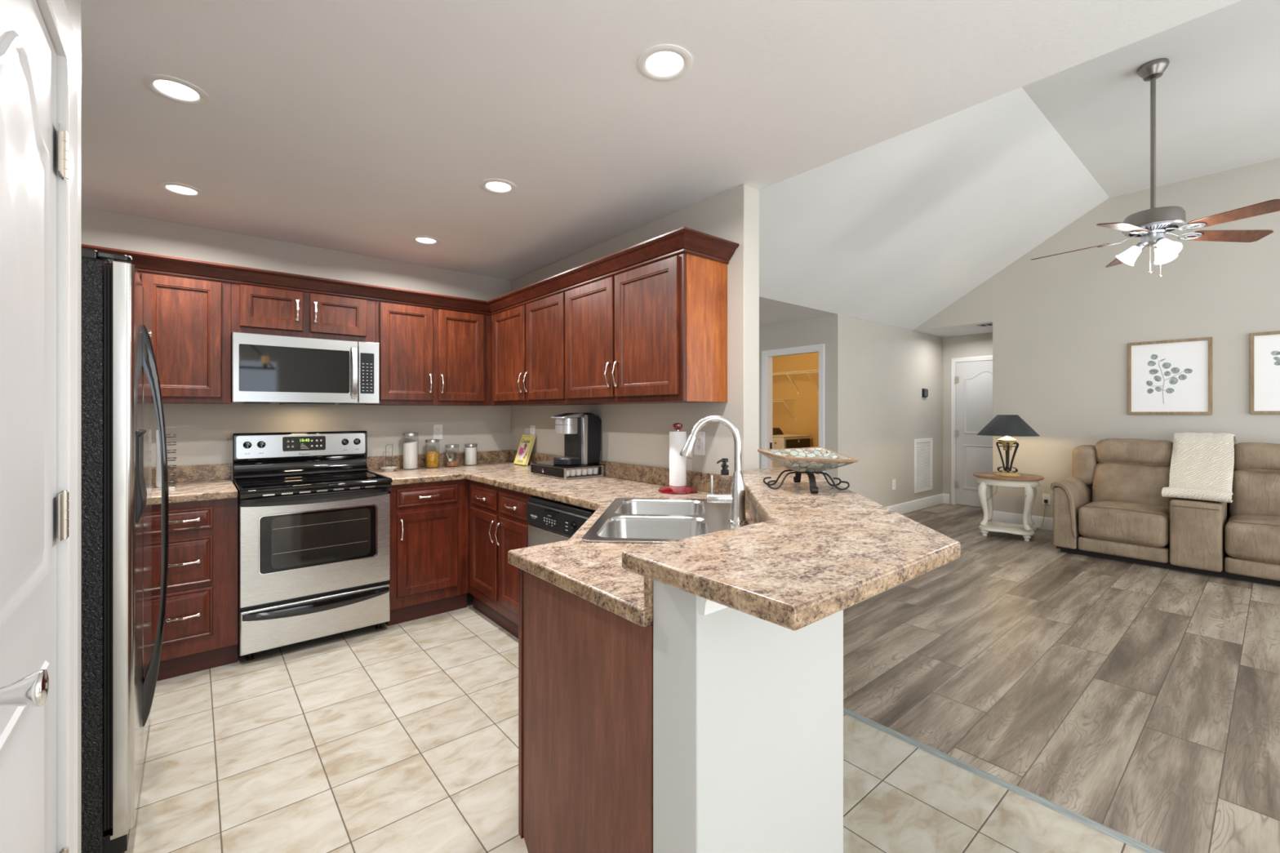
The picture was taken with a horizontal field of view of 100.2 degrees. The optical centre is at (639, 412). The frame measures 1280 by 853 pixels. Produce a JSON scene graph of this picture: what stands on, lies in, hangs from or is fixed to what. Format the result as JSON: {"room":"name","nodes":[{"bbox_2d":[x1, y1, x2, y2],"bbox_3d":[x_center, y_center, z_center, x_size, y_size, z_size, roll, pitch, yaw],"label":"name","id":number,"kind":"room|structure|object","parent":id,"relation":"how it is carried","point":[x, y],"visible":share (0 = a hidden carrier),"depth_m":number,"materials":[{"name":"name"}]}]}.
{"room":"kitchen","nodes":[
{"label":"kitchen","id":0,"kind":"room"},
{"bbox_2d":[64,0,81,852],"bbox_3d":[-0.094,0.109,-0.868,0.847,2.440,4.900,0,0,-40],"label":"wall","id":1,"kind":"structure","parent":0,"point":[73,7],"depth_m":1.26,"materials":[{"name":"white paint"}]},
{"bbox_2d":[0,0,69,852],"bbox_3d":[-0.957,0.302,0.845,0.100,2.030,0.624,0,0,-40],"label":"door","id":2,"kind":"structure","parent":1,"relation":"in","point":[28,55],"depth_m":0.85,"materials":[{"name":"white paint"}]},
{"bbox_2d":[35,0,77,852],"bbox_3d":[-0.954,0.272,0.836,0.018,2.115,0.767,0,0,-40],"label":"trim","id":3,"kind":"structure","parent":1,"relation":"attached to","point":[55,12],"depth_m":1.09,"materials":[{"name":"white paint"}]},
{"bbox_2d":[81,206,511,479],"bbox_3d":[-2.268,0.109,3.584,3.220,2.440,0.120,0,0,-40],"label":"wall","id":4,"kind":"structure","parent":0,"point":[204,433],"depth_m":3.53,"materials":[{"name":"beige paint"}]},
{"bbox_2d":[137,271,231,404],"bbox_3d":[-2.700,-0.438,2.932,0.719,0.767,0.322,0,0,-40],"label":"upper cabinet","id":5,"kind":"object","parent":4,"relation":"attached to","point":[191,317],"visible":0.4,"depth_m":2.94,"materials":[{"name":"brown wood"}]},
{"bbox_2d":[151,463,231,484],"bbox_3d":[-2.927,0.359,2.941,1.083,0.096,0.018,0,0,-40],"label":"backsplash","id":6,"kind":"structure","parent":4,"relation":"attached to","point":[184,473],"depth_m":3.18,"materials":[{"name":"brown stone"}]},
{"bbox_2d":[231,283,376,342],"bbox_3d":[-2.120,-0.638,3.395,0.762,0.365,0.356,0,0,-40],"label":"upper cabinet","id":7,"kind":"object","parent":4,"relation":"attached to","point":[254,308],"visible":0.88,"depth_m":3.26,"materials":[{"name":"brown wood"}]},
{"bbox_2d":[231,331,379,404],"bbox_3d":[-2.092,-0.253,3.361,0.761,0.400,0.440,0,0,-40],"label":"microwave","id":8,"kind":"object","parent":7,"relation":"attached to","point":[266,369],"visible":0.98,"depth_m":3.20,"materials":[{"name":"silver metal"}]},
{"bbox_2d":[364,301,491,405],"bbox_3d":[-1.516,-0.438,3.900,0.811,0.767,0.356,0,0,-40],"label":"upper cabinet","id":9,"kind":"object","parent":4,"relation":"attached to","point":[428,356],"visible":0.91,"depth_m":3.76,"materials":[{"name":"brown wood"}]},
{"bbox_2d":[433,424,442,439],"bbox_3d":[-1.548,0.147,4.102,0.070,0.115,0.007,0,0,-40],"label":"outlet","id":10,"kind":"object","parent":4,"relation":"attached to","point":[437,428],"visible":0.88,"depth_m":4.10,"materials":[{"name":"white plastic"}]},
{"bbox_2d":[511,183,759,475],"bbox_3d":[-0.245,0.109,3.581,0.120,2.440,2.479,0,0,-40],"label":"wall","id":11,"kind":"structure","parent":0,"point":[631,433],"depth_m":2.79,"materials":[{"name":"beige paint"}]},
{"bbox_2d":[530,425,534,435],"bbox_3d":[-0.842,0.154,4.196,0.007,0.115,0.070,0,0,-40],"label":"outlet","id":12,"kind":"object","parent":11,"relation":"attached to","point":[532,427],"visible":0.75,"depth_m":4.19,"materials":[{"name":"white plastic"}]},
{"bbox_2d":[492,290,604,405],"bbox_3d":[-0.690,-0.438,3.738,0.356,0.767,1.056,0,0,-40],"label":"upper cabinet","id":13,"kind":"object","parent":11,"relation":"attached to","point":[528,340],"visible":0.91,"depth_m":3.57,"materials":[{"name":"brown wood"}]},
{"bbox_2d":[366,449,733,493],"bbox_3d":[-0.728,0.359,3.196,1.112,0.096,2.448,0,0,-40],"label":"backsplash","id":14,"kind":"structure","parent":11,"relation":"attached to","point":[700,481],"depth_m":3.35,"materials":[{"name":"brown stone"}]},
{"bbox_2d":[564,252,727,404],"bbox_3d":[-0.026,-0.438,2.944,0.356,0.767,1.013,0,0,-40],"label":"upper cabinet","id":15,"kind":"object","parent":11,"relation":"attached to","point":[655,332],"visible":0.94,"depth_m":2.66,"materials":[{"name":"brown wood"}]},
{"bbox_2d":[81,226,738,315],"bbox_3d":[-1.202,-0.785,2.602,2.600,0.088,2.145,0,0,-40],"label":"crown molding","id":16,"kind":"structure","parent":15,"relation":"attached to","point":[683,239],"depth_m":3.03,"materials":[{"name":"brown wood"}]},
{"bbox_2d":[693,431,704,455],"bbox_3d":[0.312,0.161,2.814,0.007,0.124,0.075,0,0,-40],"label":"outlet","id":17,"kind":"object","parent":11,"relation":"attached to","point":[699,449],"visible":0.88,"depth_m":2.81,"materials":[{"name":"white plastic"}]},
{"bbox_2d":[696,436,701,442],"bbox_3d":[0.311,0.141,2.813,0.004,0.029,0.034,0,0,-40],"label":"socket","id":18,"kind":"object","parent":17,"relation":"attached to","point":[699,438],"depth_m":2.81,"materials":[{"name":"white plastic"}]},
{"bbox_2d":[696,444,701,449],"bbox_3d":[0.311,0.180,2.813,0.004,0.029,0.034,0,0,-40],"label":"socket","id":19,"kind":"object","parent":17,"relation":"attached to","point":[698,446],"depth_m":2.81,"materials":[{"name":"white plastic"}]},
{"bbox_2d":[81,0,1241,337],"bbox_3d":[1.636,-1.727,3.836,9.534,1.238,9.900,0,0,-40],"label":"ceiling","id":20,"kind":"structure","parent":0,"point":[365,127],"depth_m":2.12,"materials":[{"name":"white paint"}]},
{"bbox_2d":[142,73,209,105],"bbox_3d":[-1.593,-1.108,1.841,0.176,0.006,0.176,0,0,-40],"label":"recessed light","id":21,"kind":"object","parent":20,"relation":"in","point":[175,89],"visible":1,"depth_m":1.84,"materials":[{"name":"white plastic"}]},
{"bbox_2d":[158,182,204,197],"bbox_3d":[-2.280,-1.108,2.663,0.176,0.006,0.176,0,0,-40],"label":"recessed light","id":22,"kind":"object","parent":20,"relation":"in","point":[178,188],"visible":1,"depth_m":2.65,"materials":[{"name":"white plastic"}]},
{"bbox_2d":[411,235,440,244],"bbox_3d":[-1.377,-1.108,3.443,0.176,0.006,0.176,0,0,-40],"label":"recessed light","id":23,"kind":"object","parent":20,"relation":"in","point":[426,240],"visible":1,"depth_m":3.44,"materials":[{"name":"white plastic"}]},
{"bbox_2d":[480,178,516,194],"bbox_3d":[-0.694,-1.108,2.626,0.176,0.006,0.176,0,0,-40],"label":"recessed light","id":24,"kind":"object","parent":20,"relation":"in","point":[499,186],"visible":1,"depth_m":2.62,"materials":[{"name":"white plastic"}]},
{"bbox_2d":[636,44,692,81],"bbox_3d":[0.079,-1.108,1.701,0.176,0.006,0.176,0,0,-40],"label":"recessed light","id":25,"kind":"object","parent":20,"relation":"in","point":[666,60],"visible":1,"depth_m":1.70,"materials":[{"name":"white plastic"}]},
{"bbox_2d":[976,323,992,326],"bbox_3d":[4.381,-1.104,6.716,0.160,0.005,0.240,0,0,-40],"label":"ceiling vent","id":26,"kind":"object","parent":20,"relation":"in","point":[989,324],"visible":0.58,"depth_m":6.74,"materials":[{"name":"grey metal"}]},
{"bbox_2d":[121,502,1279,852],"bbox_3d":[1.853,1.354,4.017,10.100,0.050,9.900,0,0,-40],"label":"floor","id":27,"kind":"structure","parent":0,"point":[1140,702],"depth_m":2.28,"materials":[{"name":"beige tile"}]},
{"bbox_2d":[81,248,168,852],"bbox_3d":[-2.085,0.428,1.724,0.855,1.802,0.910,0,0,-40],"label":"fridge","id":28,"kind":"object","parent":27,"relation":"on","point":[120,376],"visible":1,"depth_m":1.58,"materials":[{"name":"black metal"}]},
{"bbox_2d":[151,497,238,681],"bbox_3d":[-2.516,0.888,2.864,0.555,0.882,0.663,0,0,-40],"label":"base cabinet","id":29,"kind":"object","parent":27,"relation":"on","point":[201,632],"visible":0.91,"depth_m":2.72,"materials":[{"name":"red wood"}]},
{"bbox_2d":[151,463,238,504],"bbox_3d":[-2.727,0.379,2.702,1.084,0.135,0.644,0,0,-40],"label":"countertop","id":30,"kind":"structure","parent":29,"relation":"on","point":[200,482],"depth_m":3.04,"materials":[{"name":"beige stone"}]},
{"bbox_2d":[152,426,177,489],"bbox_3d":[-2.553,0.241,2.877,0.095,0.330,0.090,0,0,-40],"label":"pod carousel","id":31,"kind":"object","parent":30,"relation":"on","point":[158,472],"visible":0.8,"depth_m":2.85,"materials":[{"name":"silver metal"}]},
{"bbox_2d":[231,431,392,660],"bbox_3d":[-1.994,0.727,3.255,0.744,1.204,0.682,0,0,-40],"label":"range","id":32,"kind":"object","parent":27,"relation":"on","point":[314,522],"visible":1,"depth_m":3.06,"materials":[{"name":"silver metal"}]},
{"bbox_2d":[231,470,392,494],"bbox_3d":[-1.999,0.411,3.261,0.744,0.028,0.662,0,0,-40],"label":"cooktop","id":33,"kind":"object","parent":32,"relation":"in","point":[308,481],"depth_m":3.16,"materials":[{"name":"black glass"}]},
{"bbox_2d":[385,479,468,626],"bbox_3d":[-1.534,0.888,3.685,0.504,0.882,0.663,0,0,-40],"label":"base cabinet","id":34,"kind":"object","parent":27,"relation":"on","point":[429,521],"visible":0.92,"depth_m":3.45,"materials":[{"name":"red wood"}]},
{"bbox_2d":[468,480,533,638],"bbox_3d":[-0.668,0.888,3.473,0.663,0.882,0.879,0,0,-40],"label":"base cabinet","id":35,"kind":"object","parent":27,"relation":"on","point":[498,525],"visible":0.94,"depth_m":3.28,"materials":[{"name":"red wood"}]},
{"bbox_2d":[526,495,595,546],"bbox_3d":[-0.196,0.891,2.893,0.627,0.876,0.612,0,0,-40],"label":"dishwasher","id":36,"kind":"object","parent":27,"relation":"on","point":[548,521],"visible":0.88,"depth_m":2.73,"materials":[{"name":"black plastic"}]},
{"bbox_2d":[518,568,653,852],"bbox_3d":[0.061,0.888,1.994,0.760,0.882,1.742,0,0,5],"label":"base cabinet","id":37,"kind":"object","parent":27,"relation":"on","point":[585,669],"visible":0.56,"depth_m":1.33,"materials":[{"name":"red wood"}]},
{"bbox_2d":[366,449,764,626],"bbox_3d":[-0.540,0.379,2.798,1.334,0.135,3.300,0,0,-40],"label":"countertop","id":38,"kind":"structure","parent":37,"relation":"on","point":[593,572],"depth_m":2.64,"materials":[{"name":"beige stone"}]},
{"bbox_2d":[380,444,397,471],"bbox_3d":[-1.744,0.312,3.722,0.110,0.188,0.109,0,0,-40],"label":"spoon rest","id":39,"kind":"object","parent":38,"relation":"on","point":[390,468],"visible":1,"depth_m":3.71,"materials":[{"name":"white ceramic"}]},
{"bbox_2d":[403,440,417,469],"bbox_3d":[-1.662,0.302,3.876,0.098,0.200,0.097,0,0,-40],"label":"powder","id":40,"kind":"object","parent":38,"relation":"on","point":[410,449],"visible":1,"depth_m":3.83,"materials":[{"name":"white food"}]},
{"bbox_2d":[402,432,418,436],"bbox_3d":[-1.662,0.275,3.876,0.110,0.262,0.109,0,0,-40],"label":"glass jar","id":41,"kind":"object","parent":38,"relation":"on","point":[403,433],"visible":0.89,"depth_m":3.83,"materials":[{"name":"white"}]},
{"bbox_2d":[425,439,439,466],"bbox_3d":[-1.542,0.301,3.976,0.102,0.210,0.101,0,0,-40],"label":"glass jar","id":42,"kind":"object","parent":38,"relation":"on","point":[426,440],"visible":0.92,"depth_m":3.93,"materials":[{"name":"white"}]},
{"bbox_2d":[426,451,439,467],"bbox_3d":[-1.542,0.345,3.976,0.090,0.114,0.089,0,0,-40],"label":"pasta","id":43,"kind":"object","parent":42,"relation":"in","point":[432,457],"visible":1,"depth_m":3.94,"materials":[{"name":"yellow food"}]},
{"bbox_2d":[444,444,458,447],"bbox_3d":[-1.429,0.323,4.070,0.102,0.166,0.101,0,0,-40],"label":"glass jar","id":44,"kind":"object","parent":38,"relation":"on","point":[446,445],"visible":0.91,"depth_m":4.03,"materials":[{"name":"white"}]},
{"bbox_2d":[445,460,457,466],"bbox_3d":[-1.429,0.383,4.070,0.090,0.039,0.089,0,0,-40],"label":"powder","id":45,"kind":"object","parent":44,"relation":"in","point":[454,463],"visible":0.98,"depth_m":4.04,"materials":[{"name":"brown food"}]},
{"bbox_2d":[463,443,477,446],"bbox_3d":[-1.316,0.323,4.164,0.100,0.166,0.100,0,0,-40],"label":"glass jar","id":46,"kind":"object","parent":38,"relation":"on","point":[465,444],"visible":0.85,"depth_m":4.13,"materials":[{"name":"white"}]},
{"bbox_2d":[465,447,476,465],"bbox_3d":[-1.316,0.335,4.164,0.088,0.134,0.087,0,0,-40],"label":"powder","id":47,"kind":"object","parent":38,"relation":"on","point":[470,452],"visible":1,"depth_m":4.13,"materials":[{"name":"white food"}]},
{"bbox_2d":[513,434,536,466],"bbox_3d":[-0.900,0.290,4.183,0.098,0.232,0.185,0,0,-40],"label":"cookbook","id":48,"kind":"object","parent":38,"relation":"on","point":[526,443],"visible":1,"depth_m":4.16,"materials":[{"name":"yellow paper"}]},
{"bbox_2d":[528,460,604,479],"bbox_3d":[-0.488,0.368,3.491,0.322,0.076,0.439,0,0,-40],"label":"rack","id":49,"kind":"object","parent":38,"relation":"on","point":[548,468],"visible":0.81,"depth_m":3.38,"materials":[{"name":"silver metal"}]},
{"bbox_2d":[530,464,600,478],"bbox_3d":[-0.496,0.370,3.485,0.302,0.056,0.403,0,0,-40],"label":"tray","id":50,"kind":"object","parent":49,"relation":"on","point":[548,470],"depth_m":3.35,"materials":[{"name":"black metal"}]},
{"bbox_2d":[563,469,570,476],"bbox_3d":[-0.453,0.370,3.300,0.051,0.043,0.051,0,0,-40],"label":"pod","id":51,"kind":"object","parent":49,"relation":"on","point":[567,470],"visible":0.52,"depth_m":3.28,"materials":[{"name":"white plastic"}]},
{"bbox_2d":[569,468,576,475],"bbox_3d":[-0.420,0.370,3.327,0.051,0.043,0.051,0,0,-40],"label":"pod","id":52,"kind":"object","parent":49,"relation":"on","point":[572,472],"visible":0.78,"depth_m":3.31,"materials":[{"name":"white plastic"}]},
{"bbox_2d":[551,413,600,465],"bbox_3d":[-0.424,0.165,3.471,0.274,0.330,0.224,0,0,-40],"label":"coffee maker","id":53,"kind":"object","parent":49,"relation":"on","point":[581,432],"visible":1,"depth_m":3.40,"materials":[{"name":"black plastic"}]},
{"bbox_2d":[553,456,578,465],"bbox_3d":[-0.485,0.307,3.420,0.115,0.046,0.184,0,0,-40],"label":"drip tray","id":54,"kind":"object","parent":53,"relation":"on","point":[559,460],"depth_m":3.36,"materials":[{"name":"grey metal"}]},
{"bbox_2d":[575,468,582,475],"bbox_3d":[-0.387,0.370,3.355,0.051,0.043,0.051,0,0,-40],"label":"pod","id":55,"kind":"object","parent":49,"relation":"on","point":[578,472],"visible":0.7,"depth_m":3.34,"materials":[{"name":"white plastic"}]},
{"bbox_2d":[581,467,587,475],"bbox_3d":[-0.354,0.370,3.382,0.051,0.043,0.051,0,0,-40],"label":"pod","id":56,"kind":"object","parent":49,"relation":"on","point":[584,472],"visible":0.84,"depth_m":3.37,"materials":[{"name":"white plastic"}]},
{"bbox_2d":[586,467,593,474],"bbox_3d":[-0.321,0.370,3.410,0.051,0.043,0.051,0,0,-40],"label":"pod","id":57,"kind":"object","parent":49,"relation":"on","point":[589,471],"visible":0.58,"depth_m":3.39,"materials":[{"name":"white plastic"}]},
{"bbox_2d":[592,466,599,474],"bbox_3d":[-0.288,0.370,3.438,0.051,0.043,0.051,0,0,-40],"label":"pod","id":58,"kind":"object","parent":49,"relation":"on","point":[595,470],"visible":0.87,"depth_m":3.42,"materials":[{"name":"white plastic"}]},
{"bbox_2d":[582,497,748,543],"bbox_3d":[0.125,0.497,2.081,0.554,0.193,0.848,0,0,5],"label":"sink","id":59,"kind":"object","parent":38,"relation":"in","point":[625,520],"visible":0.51,"depth_m":2.06,"materials":[{"name":"silver metal"}]},
{"bbox_2d":[657,422,697,494],"bbox_3d":[0.195,0.229,2.765,0.202,0.354,0.202,0,0,-40],"label":"towel stand","id":60,"kind":"object","parent":38,"relation":"on","point":[668,489],"visible":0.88,"depth_m":2.71,"materials":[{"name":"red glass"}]},
{"bbox_2d":[669,431,686,486],"bbox_3d":[0.195,0.236,2.765,0.088,0.279,0.088,0,0,-40],"label":"paper towel roll","id":61,"kind":"object","parent":60,"relation":"on","point":[677,463],"visible":1,"depth_m":2.73,"materials":[{"name":"white paper"}]},
{"bbox_2d":[680,414,747,524],"bbox_3d":[0.270,0.204,1.965,0.250,0.394,0.074,0,0,5],"label":"tap","id":62,"kind":"object","parent":38,"relation":"on","point":[736,498],"visible":1,"depth_m":1.95,"materials":[{"name":"silver metal"}]},
{"bbox_2d":[716,457,728,475],"bbox_3d":[0.394,0.311,2.527,0.068,0.190,0.104,0,0,30],"label":"soap dispenser","id":63,"kind":"object","parent":38,"relation":"on","point":[724,471],"visible":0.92,"depth_m":2.53,"materials":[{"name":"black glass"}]},
{"bbox_2d":[772,427,811,467],"bbox_3d":[2.286,0.776,8.724,0.769,1.065,0.681,0,0,-40],"label":"washing machine","id":64,"kind":"object","parent":27,"relation":"on","point":[780,440],"visible":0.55,"depth_m":8.40,"materials":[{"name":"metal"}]},
{"bbox_2d":[843,707,1164,852],"bbox_3d":[2.225,1.326,0.810,0.038,0.006,4.500,0,0,-40],"label":"trim","id":65,"kind":"structure","parent":27,"relation":"on","point":[1108,831],"depth_m":1.89,"materials":[{"name":"grey metal"}]},
{"bbox_2d":[973,471,1044,541],"bbox_3d":[3.987,1.002,5.807,0.636,0.655,0.636,0,0,-40],"label":"side table","id":66,"kind":"object","parent":27,"relation":"on","point":[1029,482],"visible":0.96,"depth_m":5.69,"materials":[{"name":"white paint"}]},
{"bbox_2d":[976,414,1039,476],"bbox_3d":[3.975,0.348,5.790,0.566,0.652,0.566,0,0,-40],"label":"table lamp","id":67,"kind":"object","parent":66,"relation":"on","point":[1008,426],"visible":1,"depth_m":5.70,"materials":[{"name":"fabric"}]},
{"bbox_2d":[978,520,1036,535],"bbox_3d":[3.987,1.251,5.807,0.489,0.032,0.489,0,0,40],"label":"shelf","id":68,"kind":"object","parent":66,"relation":"attached to","point":[995,526],"depth_m":5.75,"materials":[{"name":"white paint"}]},
{"bbox_2d":[982,486,1045,528],"bbox_3d":[4.239,1.052,6.116,0.702,0.545,0.273,0,0,-15],"label":"lamp cord","id":69,"kind":"object","parent":66,"relation":"hanging from","point":[997,486],"visible":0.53,"depth_m":6.08,"materials":[{"name":"black plastic"}]},
{"bbox_2d":[1050,438,1279,586],"bbox_3d":[4.928,0.790,4.701,1.064,1.078,1.927,0,0,-40],"label":"sofa","id":70,"kind":"object","parent":27,"relation":"on","point":[1113,506],"visible":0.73,"depth_m":4.61,"materials":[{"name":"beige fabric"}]},
{"bbox_2d":[1078,500,1169,547],"bbox_3d":[4.478,1.007,4.927,0.663,0.350,0.602,0,0,-40],"label":"seat cushion","id":71,"kind":"object","parent":70,"relation":"on","point":[1102,523],"depth_m":4.75,"materials":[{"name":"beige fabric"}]},
{"bbox_2d":[1091,462,1173,507],"bbox_3d":[4.776,0.729,5.175,0.355,0.484,0.598,0,0,-40],"label":"cushion","id":72,"kind":"object","parent":70,"relation":"on","point":[1131,482],"depth_m":5.09,"materials":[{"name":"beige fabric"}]},
{"bbox_2d":[1094,438,1173,466],"bbox_3d":[4.840,0.407,5.229,0.340,0.312,0.598,0,0,-40],"label":"cushion","id":73,"kind":"object","parent":70,"relation":"on","point":[1108,452],"depth_m":5.14,"materials":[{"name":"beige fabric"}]},
{"bbox_2d":[1161,432,1236,502],"bbox_3d":[4.905,0.449,4.686,0.993,0.537,0.402,0,0,-40],"label":"throw blanket","id":74,"kind":"object","parent":70,"relation":"on","point":[1202,468],"visible":1,"depth_m":4.70,"materials":[{"name":"white fabric"}]},
{"bbox_2d":[1224,514,1279,564],"bbox_3d":[5.071,1.006,4.218,0.662,0.351,0.602,0,0,-40],"label":"seat cushion","id":75,"kind":"object","parent":70,"relation":"on","point":[1249,539],"depth_m":4.16,"materials":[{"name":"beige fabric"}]},
{"bbox_2d":[1229,470,1279,516],"bbox_3d":[5.367,0.731,4.465,0.347,0.488,0.598,0,0,-40],"label":"cushion","id":76,"kind":"object","parent":70,"relation":"on","point":[1255,492],"depth_m":4.50,"materials":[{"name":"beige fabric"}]},
{"bbox_2d":[1233,442,1279,472],"bbox_3d":[5.431,0.408,4.519,0.347,0.306,0.598,0,0,-40],"label":"cushion","id":77,"kind":"object","parent":70,"relation":"on","point":[1249,457],"depth_m":4.54,"materials":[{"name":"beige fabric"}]},
{"bbox_2d":[653,579,843,852],"bbox_3d":[0.457,0.823,1.810,0.391,1.012,1.715,0,0,18],"label":"wall","id":78,"kind":"structure","parent":0,"point":[748,709],"depth_m":1.12,"materials":[{"name":"white paint"}]},
{"bbox_2d":[644,493,764,607],"bbox_3d":[0.370,0.362,1.820,0.275,0.089,1.554,0,0,17],"label":"backsplash","id":79,"kind":"structure","parent":78,"relation":"attached to","point":[753,513],"depth_m":1.13,"materials":[{"name":"brown stone"}]},
{"bbox_2d":[698,596,728,615],"bbox_3d":[0.327,0.351,1.161,0.506,0.068,0.062,0,0,-40],"label":"trim","id":80,"kind":"structure","parent":78,"relation":"attached to","point":[706,606],"depth_m":1.02,"materials":[{"name":"white paint"}]},
{"bbox_2d":[622,466,960,630],"bbox_3d":[0.554,0.297,1.795,0.669,0.037,2.154,0,0,18],"label":"bar","id":81,"kind":"object","parent":78,"relation":"on","point":[813,557],"visible":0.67,"depth_m":1.05,"materials":[{"name":"beige stone"}]},
{"bbox_2d":[763,469,849,493],"bbox_3d":[0.610,0.245,1.978,0.295,0.064,0.264,0,0,-33],"label":"stand","id":82,"kind":"object","parent":81,"relation":"on","point":[814,489],"visible":0.88,"depth_m":1.94,"materials":[{"name":"metal"}]},
{"bbox_2d":[757,446,857,471],"bbox_3d":[0.610,0.174,1.978,0.268,0.080,0.268,0,0,-8],"label":"square dish","id":83,"kind":"object","parent":82,"relation":"on","point":[818,459],"visible":1,"depth_m":1.93,"materials":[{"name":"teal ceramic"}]},
{"bbox_2d":[772,352,818,475],"bbox_3d":[2.800,0.109,8.888,0.100,2.440,3.439,0,0,-40],"label":"wall","id":84,"kind":"structure","parent":0,"point":[804,406],"depth_m":9.00,"materials":[{"name":"paint"}]},
{"bbox_2d":[772,399,795,420],"bbox_3d":[2.200,-0.043,9.253,0.354,0.354,0.915,0,0,-40],"label":"wire shelf","id":85,"kind":"object","parent":84,"relation":"attached to","point":[775,400],"visible":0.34,"depth_m":8.92,"materials":[{"name":"white metal"}]},
{"bbox_2d":[772,369,818,394],"bbox_3d":[2.790,-0.490,8.547,0.354,0.354,2.255,0,0,-40],"label":"wire shelf","id":86,"kind":"object","parent":84,"relation":"attached to","point":[812,371],"visible":0.36,"depth_m":8.66,"materials":[{"name":"white metal"}]},
{"bbox_2d":[759,314,843,486],"bbox_3d":[1.132,0.109,7.423,0.110,2.440,3.549,0,0,-40],"label":"wall","id":87,"kind":"structure","parent":0,"point":[828,331],"depth_m":6.13,"materials":[{"name":"beige paint"}]},
{"bbox_2d":[761,343,824,477],"bbox_3d":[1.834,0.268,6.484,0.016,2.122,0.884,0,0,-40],"label":"trim","id":88,"kind":"structure","parent":87,"relation":"attached to","point":[815,347],"depth_m":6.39,"materials":[{"name":"white paint"}]},
{"bbox_2d":[843,315,942,506],"bbox_3d":[3.397,0.109,7.074,2.918,2.440,0.110,0,0,-40],"label":"wall","id":89,"kind":"structure","parent":0,"point":[886,368],"depth_m":6.79,"materials":[{"name":"beige paint"}]},
{"bbox_2d":[892,479,895,489],"bbox_3d":[3.272,0.924,6.893,0.085,0.130,0.007,0,0,-40],"label":"outlet","id":90,"kind":"object","parent":89,"relation":"attached to","point":[893,480],"visible":1,"depth_m":6.89,"materials":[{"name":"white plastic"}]},
{"bbox_2d":[886,493,949,514],"bbox_3d":[3.375,1.259,6.921,2.909,0.140,0.096,0,0,-40],"label":"baseboard","id":91,"kind":"structure","parent":89,"relation":"attached to","point":[913,505],"depth_m":7.37,"materials":[{"name":"white paint"}]},
{"bbox_2d":[914,438,933,493],"bbox_3d":[3.951,0.729,7.456,0.580,0.730,0.014,0,0,-40],"label":"air vent","id":92,"kind":"object","parent":89,"relation":"in","point":[923,448],"visible":1,"depth_m":7.45,"materials":[{"name":"white plastic"}]},
{"bbox_2d":[921,388,928,397],"bbox_3d":[3.983,-0.276,7.472,0.144,0.124,0.030,0,0,-40],"label":"thermostat","id":93,"kind":"object","parent":89,"relation":"attached to","point":[924,391],"visible":1,"depth_m":7.44,"materials":[{"name":"black plastic"}]},
{"bbox_2d":[942,333,992,508],"bbox_3d":[5.220,0.109,7.059,0.100,2.440,2.250,0,0,-40],"label":"wall","id":94,"kind":"structure","parent":0,"point":[978,344],"depth_m":7.82,"materials":[{"name":"beige paint"}]},
{"bbox_2d":[951,355,992,504],"bbox_3d":[4.816,0.268,7.452,0.016,2.122,0.892,0,0,-40],"label":"trim","id":95,"kind":"structure","parent":94,"relation":"attached to","point":[953,361],"depth_m":7.76,"materials":[{"name":"white paint"}]},
{"bbox_2d":[955,360,992,506],"bbox_3d":[4.816,0.297,7.458,0.048,2.040,0.770,0,0,-40],"label":"door","id":96,"kind":"structure","parent":94,"relation":"in","point":[973,380],"depth_m":7.57,"materials":[{"name":"grey paint"}]},
{"bbox_2d":[912,157,1279,517],"bbox_3d":[5.728,-0.478,4.877,0.120,3.615,6.251,0,0,-40],"label":"wall","id":97,"kind":"structure","parent":0,"point":[1064,325],"depth_m":5.66,"materials":[{"name":"beige paint"}]},
{"bbox_2d":[991,511,1053,530],"bbox_3d":[5.980,1.259,4.468,0.016,0.140,5.300,0,0,-40],"label":"baseboard","id":98,"kind":"structure","parent":97,"relation":"attached to","point":[1001,517],"depth_m":6.29,"materials":[{"name":"white paint"}]},
{"bbox_2d":[1042,493,1050,504],"bbox_3d":[4.617,0.984,6.085,0.036,0.120,0.075,0,0,-40],"label":"outlet","id":99,"kind":"object","parent":97,"relation":"attached to","point":[1046,497],"visible":1,"depth_m":6.08,"materials":[{"name":"white plastic"}]},
{"bbox_2d":[1127,337,1212,414],"bbox_3d":[5.256,-0.352,5.324,0.029,0.738,0.600,0,0,-40],"label":"framed print","id":100,"kind":"object","parent":97,"relation":"attached to","point":[1173,376],"visible":1,"depth_m":5.32,"materials":[{"name":"white paper"}]},
{"bbox_2d":[1249,331,1279,413],"bbox_3d":[5.791,-0.359,4.683,0.029,0.740,0.600,0,0,-40],"label":"framed print","id":101,"kind":"object","parent":97,"relation":"attached to","point":[1264,347],"visible":1,"depth_m":4.85,"materials":[{"name":"white paper"}]},
{"bbox_2d":[1021,0,1279,197],"bbox_3d":[4.301,-2.316,2.362,5.295,0.060,4.220,0,0,-40],"label":"ceiling","id":102,"kind":"structure","parent":0,"point":[1218,93],"depth_m":3.93,"materials":[{"name":"white paint"}]},
{"bbox_2d":[1031,57,1279,276],"bbox_3d":[3.343,-1.587,3.532,1.256,1.398,1.242,0,0,-40],"label":"ceiling fan","id":103,"kind":"object","parent":102,"relation":"hanging from","point":[1152,224],"visible":1,"depth_m":3.46,"materials":[{"name":"brown wood"}]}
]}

